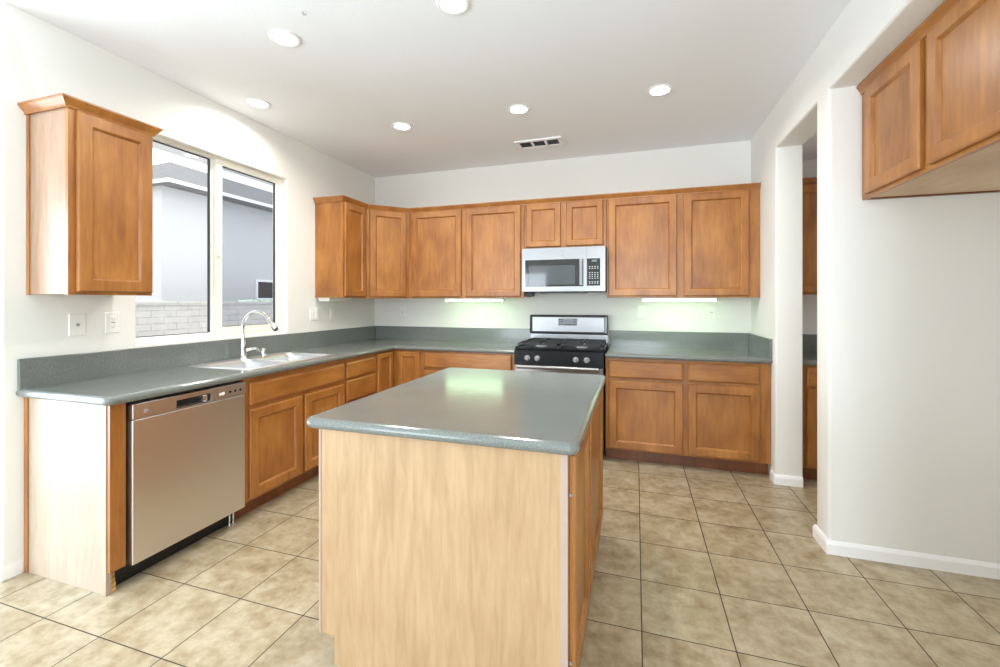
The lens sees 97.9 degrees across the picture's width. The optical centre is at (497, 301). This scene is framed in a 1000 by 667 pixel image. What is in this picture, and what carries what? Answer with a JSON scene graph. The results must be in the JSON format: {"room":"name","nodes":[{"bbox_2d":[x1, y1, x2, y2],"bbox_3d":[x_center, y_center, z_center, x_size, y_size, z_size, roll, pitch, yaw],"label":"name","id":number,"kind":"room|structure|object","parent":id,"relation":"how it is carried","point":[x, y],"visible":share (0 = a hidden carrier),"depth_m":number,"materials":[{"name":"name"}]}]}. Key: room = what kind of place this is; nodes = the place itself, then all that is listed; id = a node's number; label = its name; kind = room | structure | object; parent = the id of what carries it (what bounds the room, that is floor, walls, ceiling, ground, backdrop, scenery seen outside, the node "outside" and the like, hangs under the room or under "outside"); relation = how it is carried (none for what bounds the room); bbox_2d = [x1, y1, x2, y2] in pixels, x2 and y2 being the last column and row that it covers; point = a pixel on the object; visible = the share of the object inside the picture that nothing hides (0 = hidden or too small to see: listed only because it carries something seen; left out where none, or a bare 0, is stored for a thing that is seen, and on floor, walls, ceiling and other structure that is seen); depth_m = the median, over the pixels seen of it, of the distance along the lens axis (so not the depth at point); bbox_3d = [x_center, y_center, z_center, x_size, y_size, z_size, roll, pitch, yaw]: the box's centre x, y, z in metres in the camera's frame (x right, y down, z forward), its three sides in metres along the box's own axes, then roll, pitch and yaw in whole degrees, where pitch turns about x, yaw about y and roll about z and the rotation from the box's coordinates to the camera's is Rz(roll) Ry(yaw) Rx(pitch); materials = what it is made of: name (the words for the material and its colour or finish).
{"room":"kitchen","nodes":[
{"label":"kitchen","id":0,"kind":"room"},
{"bbox_2d":[0,1,374,572],"bbox_3d":[-1.935,-0.048,3.542,0.132,2.744,3.085,0,0,18],"label":"wall","id":1,"kind":"structure","parent":0,"point":[39,58],"depth_m":2.40,"materials":[{"name":"beige paint"}]},
{"bbox_2d":[68,314,85,335],"bbox_3d":[-2.245,0.125,2.329,0.012,0.117,0.075,0,0,18],"label":"outlet","id":2,"kind":"object","parent":1,"relation":"attached to","point":[76,322],"visible":1,"depth_m":2.32,"materials":[{"name":"white plastic"}]},
{"bbox_2d":[26,107,152,295],"bbox_3d":[-2.100,-0.479,2.267,0.324,0.894,0.379,0,0,18],"label":"upper cabinet","id":3,"kind":"object","parent":1,"relation":"attached to","point":[89,178],"visible":0.96,"depth_m":2.13,"materials":[{"name":"brown wood"}]},
{"bbox_2d":[17,93,162,136],"bbox_3d":[-2.094,-0.938,2.267,0.334,0.047,0.448,0,0,18],"label":"crown molding","id":4,"kind":"structure","parent":3,"relation":"attached to","point":[59,100],"depth_m":2.11,"materials":[{"name":"brown wood"}]},
{"bbox_2d":[105,312,119,332],"bbox_3d":[-2.196,0.120,2.485,0.010,0.117,0.072,0,0,18],"label":"wall outlet","id":5,"kind":"object","parent":1,"relation":"attached to","point":[112,319],"visible":1,"depth_m":2.48,"materials":[{"name":"white plastic"}]},
{"bbox_2d":[110,316,115,328],"bbox_3d":[-2.194,0.120,2.485,0.003,0.068,0.033,0,0,18],"label":"socket","id":6,"kind":"object","parent":5,"relation":"attached to","point":[112,318],"depth_m":2.48,"materials":[{"name":"grey plastic"}]},
{"bbox_2d":[136,136,281,343],"bbox_3d":[-2.055,-0.393,3.195,0.100,1.310,1.181,0,0,18],"label":"window","id":7,"kind":"structure","parent":1,"relation":"in","point":[215,329],"depth_m":3.18,"materials":[{"name":"beige plastic"}]},
{"bbox_2d":[310,308,318,320],"bbox_3d":[-1.698,0.118,4.051,0.010,0.117,0.118,0,0,18],"label":"light switch","id":8,"kind":"object","parent":1,"relation":"attached to","point":[314,312],"visible":1,"depth_m":4.04,"materials":[{"name":"white plastic"}]},
{"bbox_2d":[330,308,334,319],"bbox_3d":[-1.623,0.121,4.286,0.010,0.117,0.072,0,0,18],"label":"light switch","id":9,"kind":"object","parent":1,"relation":"attached to","point":[332,310],"visible":1,"depth_m":4.28,"materials":[{"name":"white plastic"}]},
{"bbox_2d":[315,201,365,297],"bbox_3d":[-1.489,-0.479,4.186,0.324,0.894,0.365,0,0,18],"label":"upper cabinet","id":10,"kind":"object","parent":1,"relation":"attached to","point":[340,227],"visible":1,"depth_m":4.03,"materials":[{"name":"brown wood"}]},
{"bbox_2d":[318,298,350,300],"bbox_3d":[-1.567,-0.022,4.201,0.130,0.041,0.325,0,0,18],"label":"light","id":11,"kind":"object","parent":10,"relation":"attached to","point":[320,299],"visible":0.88,"depth_m":4.11,"materials":[{"name":"white plastic"}]},
{"bbox_2d":[0,0,850,185],"bbox_3d":[-1.309,-1.470,1.026,5.386,0.100,7.900,0,0,18],"label":"ceiling","id":12,"kind":"structure","parent":0,"point":[585,71],"depth_m":2.62,"materials":[{"name":"white paint"}]},
{"bbox_2d":[245,98,270,108],"bbox_3d":[-1.712,-1.415,3.113,0.160,0.009,0.160,0,0,18],"label":"recessed light","id":13,"kind":"object","parent":12,"relation":"in","point":[254,102],"visible":1,"depth_m":3.10,"materials":[{"name":"white paint"}]},
{"bbox_2d":[268,29,300,47],"bbox_3d":[-1.144,-1.415,2.345,0.160,0.009,0.160,0,0,18],"label":"recessed light","id":14,"kind":"object","parent":12,"relation":"in","point":[285,38],"visible":1,"depth_m":2.33,"materials":[{"name":"white paint"}]},
{"bbox_2d":[392,122,411,130],"bbox_3d":[-0.771,-1.415,3.521,0.160,0.009,0.160,0,0,18],"label":"recessed light","id":15,"kind":"object","parent":12,"relation":"in","point":[403,126],"visible":1,"depth_m":3.51,"materials":[{"name":"white paint"}]},
{"bbox_2d":[436,0,469,14],"bbox_3d":[-0.211,-1.415,2.070,0.160,0.009,0.160,0,0,18],"label":"recessed light","id":16,"kind":"object","parent":12,"relation":"in","point":[451,7],"visible":1,"depth_m":2.08,"materials":[{"name":"white paint"}]},
{"bbox_2d":[508,104,529,113],"bbox_3d":[0.160,-1.415,3.210,0.160,0.009,0.160,0,0,18],"label":"recessed light","id":17,"kind":"object","parent":12,"relation":"in","point":[518,108],"visible":1,"depth_m":3.20,"materials":[{"name":"white paint"}]},
{"bbox_2d":[514,136,563,149],"bbox_3d":[0.377,-1.413,3.888,0.415,0.012,0.198,0,0,18],"label":"ceiling vent","id":18,"kind":"object","parent":12,"relation":"in","point":[550,141],"visible":1,"depth_m":3.88,"materials":[{"name":"white metal"}]},
{"bbox_2d":[647,84,672,95],"bbox_3d":[1.092,-1.415,2.921,0.160,0.009,0.160,0,0,18],"label":"recessed light","id":19,"kind":"object","parent":12,"relation":"in","point":[662,89],"visible":1,"depth_m":2.91,"materials":[{"name":"white paint"}]},
{"bbox_2d":[0,445,999,666],"bbox_3d":[-0.342,1.384,0.744,7.400,0.120,7.950,0,0,18],"label":"floor","id":20,"kind":"structure","parent":0,"point":[695,566],"depth_m":1.96,"materials":[{"name":"beige tile"}]},
{"bbox_2d":[24,397,125,596],"bbox_3d":[-2.015,0.894,2.068,0.608,0.857,0.070,0,0,18],"label":"end panel","id":21,"kind":"object","parent":20,"relation":"on","point":[75,453],"visible":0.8,"depth_m":2.02,"materials":[{"name":"brown wood"}]},
{"bbox_2d":[114,380,244,584],"bbox_3d":[-1.890,0.897,2.381,0.618,0.850,0.639,0,0,18],"label":"dishwasher","id":22,"kind":"object","parent":20,"relation":"on","point":[185,450],"visible":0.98,"depth_m":2.23,"materials":[{"name":"silver metal"}]},
{"bbox_2d":[126,380,238,419],"bbox_3d":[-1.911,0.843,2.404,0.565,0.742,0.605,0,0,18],"label":"control panel","id":23,"kind":"object","parent":22,"relation":"in","point":[195,399],"depth_m":2.28,"materials":[{"name":"silver metal"}]},
{"bbox_2d":[234,360,343,519],"bbox_3d":[-1.659,0.894,3.145,0.626,0.857,0.945,0,0,18],"label":"base cabinet","id":24,"kind":"object","parent":20,"relation":"on","point":[282,452],"visible":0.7,"depth_m":2.91,"materials":[{"name":"brown wood"}]},
{"bbox_2d":[344,353,375,403],"bbox_3d":[-1.448,0.894,3.811,0.626,0.857,0.446,0,0,18],"label":"base cabinet","id":25,"kind":"object","parent":20,"relation":"on","point":[359,372],"visible":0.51,"depth_m":3.68,"materials":[{"name":"brown wood"}]},
{"bbox_2d":[375,350,421,392],"bbox_3d":[-1.107,0.894,4.415,0.909,0.857,0.909,0,0,18],"label":"base cabinet","id":26,"kind":"object","parent":20,"relation":"on","point":[394,368],"visible":0.22,"depth_m":4.15,"materials":[{"name":"brown wood"}]},
{"bbox_2d":[16,326,530,405],"bbox_3d":[-0.988,0.371,3.265,1.836,0.186,3.033,0,0,18],"label":"countertop","id":27,"kind":"structure","parent":26,"relation":"on","point":[111,377],"depth_m":2.75,"materials":[{"name":"grey stone"}]},
{"bbox_2d":[238,310,278,358],"bbox_3d":[-1.731,0.240,3.205,0.337,0.358,0.137,0,0,18],"label":"faucet","id":28,"kind":"object","parent":27,"relation":"on","point":[243,349],"visible":1,"depth_m":3.19,"materials":[{"name":"silver metal"}]},
{"bbox_2d":[187,348,334,369],"bbox_3d":[-1.657,0.486,3.151,0.535,0.254,0.830,0,0,18],"label":"sink","id":29,"kind":"object","parent":27,"relation":"in","point":[253,362],"depth_m":3.14,"materials":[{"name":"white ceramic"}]},
{"bbox_2d":[319,389,602,666],"bbox_3d":[-0.037,0.894,2.042,0.956,0.857,1.213,0,0,18],"label":"kitchen island","id":30,"kind":"object","parent":20,"relation":"on","point":[432,553],"visible":0.74,"depth_m":1.46,"materials":[{"name":"brown wood"}]},
{"bbox_2d":[306,367,605,454],"bbox_3d":[-0.040,0.444,2.055,0.998,0.040,1.299,0,0,18],"label":"island countertop","id":31,"kind":"structure","parent":30,"relation":"on","point":[542,412],"depth_m":1.71,"materials":[{"name":"grey stone"}]},
{"bbox_2d":[422,351,514,376],"bbox_3d":[-0.189,0.894,4.272,0.922,0.857,0.626,0,0,18],"label":"base cabinet","id":32,"kind":"object","parent":20,"relation":"on","point":[432,361],"visible":0.16,"depth_m":3.98,"materials":[{"name":"brown wood"}]},
{"bbox_2d":[514,315,607,450],"bbox_3d":[0.596,0.727,3.953,0.762,1.191,0.716,0,0,18],"label":"gas range","id":33,"kind":"object","parent":20,"relation":"on","point":[575,344],"visible":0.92,"depth_m":3.79,"materials":[{"name":"black metal"}]},
{"bbox_2d":[515,343,607,351],"bbox_3d":[0.611,0.410,3.991,0.756,0.017,0.635,0,0,18],"label":"cooktop","id":34,"kind":"object","parent":33,"relation":"in","point":[522,347],"depth_m":3.75,"materials":[{"name":"black metal"}]},
{"bbox_2d":[606,357,770,474],"bbox_3d":[1.562,0.894,3.715,1.202,0.857,0.626,0,0,18],"label":"base cabinet","id":35,"kind":"object","parent":20,"relation":"on","point":[703,414],"visible":0.98,"depth_m":3.43,"materials":[{"name":"brown wood"}]},
{"bbox_2d":[605,330,772,363],"bbox_3d":[1.559,0.371,3.708,1.206,0.186,0.646,0,0,18],"label":"countertop","id":36,"kind":"structure","parent":35,"relation":"on","point":[659,345],"depth_m":3.84,"materials":[{"name":"grey stone"}]},
{"bbox_2d":[802,365,816,479],"bbox_3d":[3.039,0.894,3.245,1.550,0.857,0.626,0,0,18],"label":"base cabinet","id":37,"kind":"object","parent":20,"relation":"on","point":[809,372],"visible":0.08,"depth_m":3.16,"materials":[{"name":"brown wood"}]},
{"bbox_2d":[802,334,816,365],"bbox_3d":[3.037,0.371,3.237,1.552,0.186,0.646,0,0,18],"label":"countertop","id":38,"kind":"structure","parent":37,"relation":"on","point":[809,341],"depth_m":3.67,"materials":[{"name":"green laminate"}]},
{"bbox_2d":[375,140,816,348],"bbox_3d":[1.382,-0.048,4.184,6.200,2.744,0.150,0,0,18],"label":"wall","id":39,"kind":"structure","parent":0,"point":[729,163],"depth_m":4.28,"materials":[{"name":"beige paint"}]},
{"bbox_2d":[358,209,422,298],"bbox_3d":[-1.206,-0.479,4.608,0.608,0.894,0.607,0,0,18],"label":"upper cabinet","id":40,"kind":"object","parent":39,"relation":"attached to","point":[387,232],"visible":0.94,"depth_m":4.41,"materials":[{"name":"brown wood"}]},
{"bbox_2d":[400,307,405,317],"bbox_3d":[-1.060,0.121,4.876,0.072,0.117,0.010,0,0,18],"label":"wall outlet","id":41,"kind":"object","parent":39,"relation":"attached to","point":[402,309],"visible":1,"depth_m":4.87,"materials":[{"name":"white plastic"}]},
{"bbox_2d":[409,205,530,297],"bbox_3d":[-0.287,-0.479,4.464,1.224,0.894,0.324,0,0,18],"label":"upper cabinet","id":42,"kind":"object","parent":39,"relation":"attached to","point":[477,252],"visible":0.99,"depth_m":4.30,"materials":[{"name":"brown wood"}]},
{"bbox_2d":[445,298,503,300],"bbox_3d":[-0.235,-0.022,4.378,0.600,0.041,0.090,0,0,18],"label":"light","id":43,"kind":"object","parent":42,"relation":"attached to","point":[446,299],"visible":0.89,"depth_m":4.33,"materials":[{"name":"white plastic"}]},
{"bbox_2d":[313,182,760,212],"bbox_3d":[0.217,-0.938,3.793,3.814,0.047,0.714,0,0,18],"label":"crown molding","id":44,"kind":"structure","parent":42,"relation":"attached to","point":[749,186],"depth_m":3.99,"materials":[{"name":"brown wood"}]},
{"bbox_2d":[481,307,487,318],"bbox_3d":[-0.137,0.121,4.582,0.072,0.117,0.010,0,0,18],"label":"wall outlet","id":45,"kind":"object","parent":39,"relation":"attached to","point":[484,310],"visible":1,"depth_m":4.58,"materials":[{"name":"white plastic"}]},
{"bbox_2d":[524,200,606,248],"bbox_3d":[0.661,-0.709,4.162,0.758,0.435,0.324,0,0,18],"label":"upper cabinet","id":46,"kind":"object","parent":39,"relation":"attached to","point":[579,223],"visible":0.95,"depth_m":4.01,"materials":[{"name":"brown wood"}]},
{"bbox_2d":[522,246,606,295],"bbox_3d":[0.645,-0.268,4.111,0.754,0.440,0.428,0,0,18],"label":"microwave","id":47,"kind":"object","parent":46,"relation":"attached to","point":[565,269],"visible":1,"depth_m":3.94,"materials":[{"name":"silver plastic"}]},
{"bbox_2d":[638,306,645,318],"bbox_3d":[1.362,0.102,4.105,0.072,0.117,0.010,0,0,18],"label":"light switch","id":48,"kind":"object","parent":39,"relation":"attached to","point":[641,309],"visible":1,"depth_m":4.10,"materials":[{"name":"white plastic"}]},
{"bbox_2d":[607,189,759,297],"bbox_3d":[1.604,-0.479,3.862,1.212,0.894,0.324,0,0,18],"label":"upper cabinet","id":49,"kind":"object","parent":39,"relation":"attached to","point":[694,245],"visible":1,"depth_m":3.69,"materials":[{"name":"brown wood"}]},
{"bbox_2d":[642,298,716,300],"bbox_3d":[1.580,-0.022,3.801,0.602,0.041,0.090,0,0,18],"label":"light","id":50,"kind":"object","parent":49,"relation":"attached to","point":[644,299],"visible":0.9,"depth_m":3.76,"materials":[{"name":"white plastic"}]},
{"bbox_2d":[707,306,715,318],"bbox_3d":[1.932,0.100,3.924,0.072,0.117,0.010,0,0,18],"label":"wall outlet","id":51,"kind":"object","parent":39,"relation":"attached to","point":[711,310],"visible":1,"depth_m":3.92,"materials":[{"name":"white plastic"}]},
{"bbox_2d":[802,177,816,294],"bbox_3d":[3.086,-0.515,3.391,1.552,0.922,0.324,0,0,18],"label":"wall cabinet","id":52,"kind":"object","parent":39,"relation":"attached to","point":[809,185],"visible":0.02,"depth_m":3.43,"materials":[{"name":"brown wood"}]},
{"bbox_2d":[802,334,816,351],"bbox_3d":[3.132,0.353,3.536,1.550,0.150,0.019,0,0,18],"label":"backsplash","id":53,"kind":"structure","parent":39,"relation":"attached to","point":[809,341],"depth_m":3.68,"materials":[{"name":"green laminate"}]},
{"bbox_2d":[802,132,816,160],"bbox_3d":[3.132,-1.240,2.783,2.014,0.073,1.458,0,0,18],"label":"ceiling","id":54,"kind":"structure","parent":0,"point":[809,148],"depth_m":3.44,"materials":[{"name":"white paint"}]},
{"bbox_2d":[751,0,944,544],"bbox_3d":[1.147,-0.048,0.140,0.168,2.744,7.700,0,0,18],"label":"wall","id":55,"kind":"structure","parent":0,"point":[824,99],"depth_m":2.30,"materials":[{"name":"beige paint"}]},
{"bbox_2d":[770,469,802,487],"bbox_3d":[2.105,1.289,3.174,0.182,0.070,0.106,0,0,18],"label":"baseboard","id":56,"kind":"structure","parent":55,"relation":"attached to","point":[776,479],"depth_m":3.13,"materials":[{"name":"white paint"}]},
{"bbox_2d":[867,192,999,563],"bbox_3d":[2.339,0.052,2.186,0.864,2.544,0.162,0,0,18],"label":"wall","id":57,"kind":"structure","parent":0,"point":[933,262],"depth_m":2.15,"materials":[{"name":"beige paint"}]},
{"bbox_2d":[813,524,999,579],"bbox_3d":[2.252,1.289,2.213,1.046,0.070,0.189,0,0,18],"label":"baseboard","id":58,"kind":"structure","parent":57,"relation":"attached to","point":[838,548],"depth_m":2.18,"materials":[{"name":"white paint"}]},
{"bbox_3d":[-2.956,-0.048,2.311,1.068,2.744,0.120,0,0,18],"label":"wall","id":59,"kind":"structure","parent":0,"visible":0},
{"bbox_2d":[0,559,21,581],"bbox_3d":[-2.895,1.289,2.267,1.190,0.070,0.076,0,0,18],"label":"baseboard","id":60,"kind":"structure","parent":59,"relation":"attached to","point":[13,569],"depth_m":2.08,"materials":[{"name":"white paint"}]},
{"label":"outside","id":61,"kind":"structure","parent":0,"visible":0},
{"bbox_3d":[-7.316,1.924,8.446,10.640,0.200,21.000,0,0,18],"label":"ground","id":62,"kind":"structure","parent":61,"visible":0},
{"bbox_2d":[136,301,272,336],"bbox_3d":[-5.006,0.911,8.761,0.210,1.825,17.000,0,0,18],"label":"wall","id":63,"kind":"structure","parent":62,"relation":"on","point":[153,318],"depth_m":7.47,"materials":[{"name":"white brick"}]},
{"bbox_2d":[136,162,272,300],"bbox_3d":[-7.996,-0.976,14.324,7.180,5.600,10.610,0,0,18],"label":"house","id":64,"kind":"structure","parent":62,"relation":"on","point":[179,191],"depth_m":9.42,"materials":[{"name":"grey paint"}]},
{"bbox_3d":[2.596,0.052,1.321,0.150,2.544,1.330,0,0,18],"label":"wall","id":65,"kind":"structure","parent":0,"visible":0},
{"bbox_2d":[856,0,999,199],"bbox_3d":[2.135,-0.817,1.629,0.905,0.591,1.018,0,0,18],"label":"upper cabinet","id":66,"kind":"object","parent":65,"relation":"attached to","point":[931,107],"visible":1,"depth_m":1.71,"materials":[{"name":"brown wood"}]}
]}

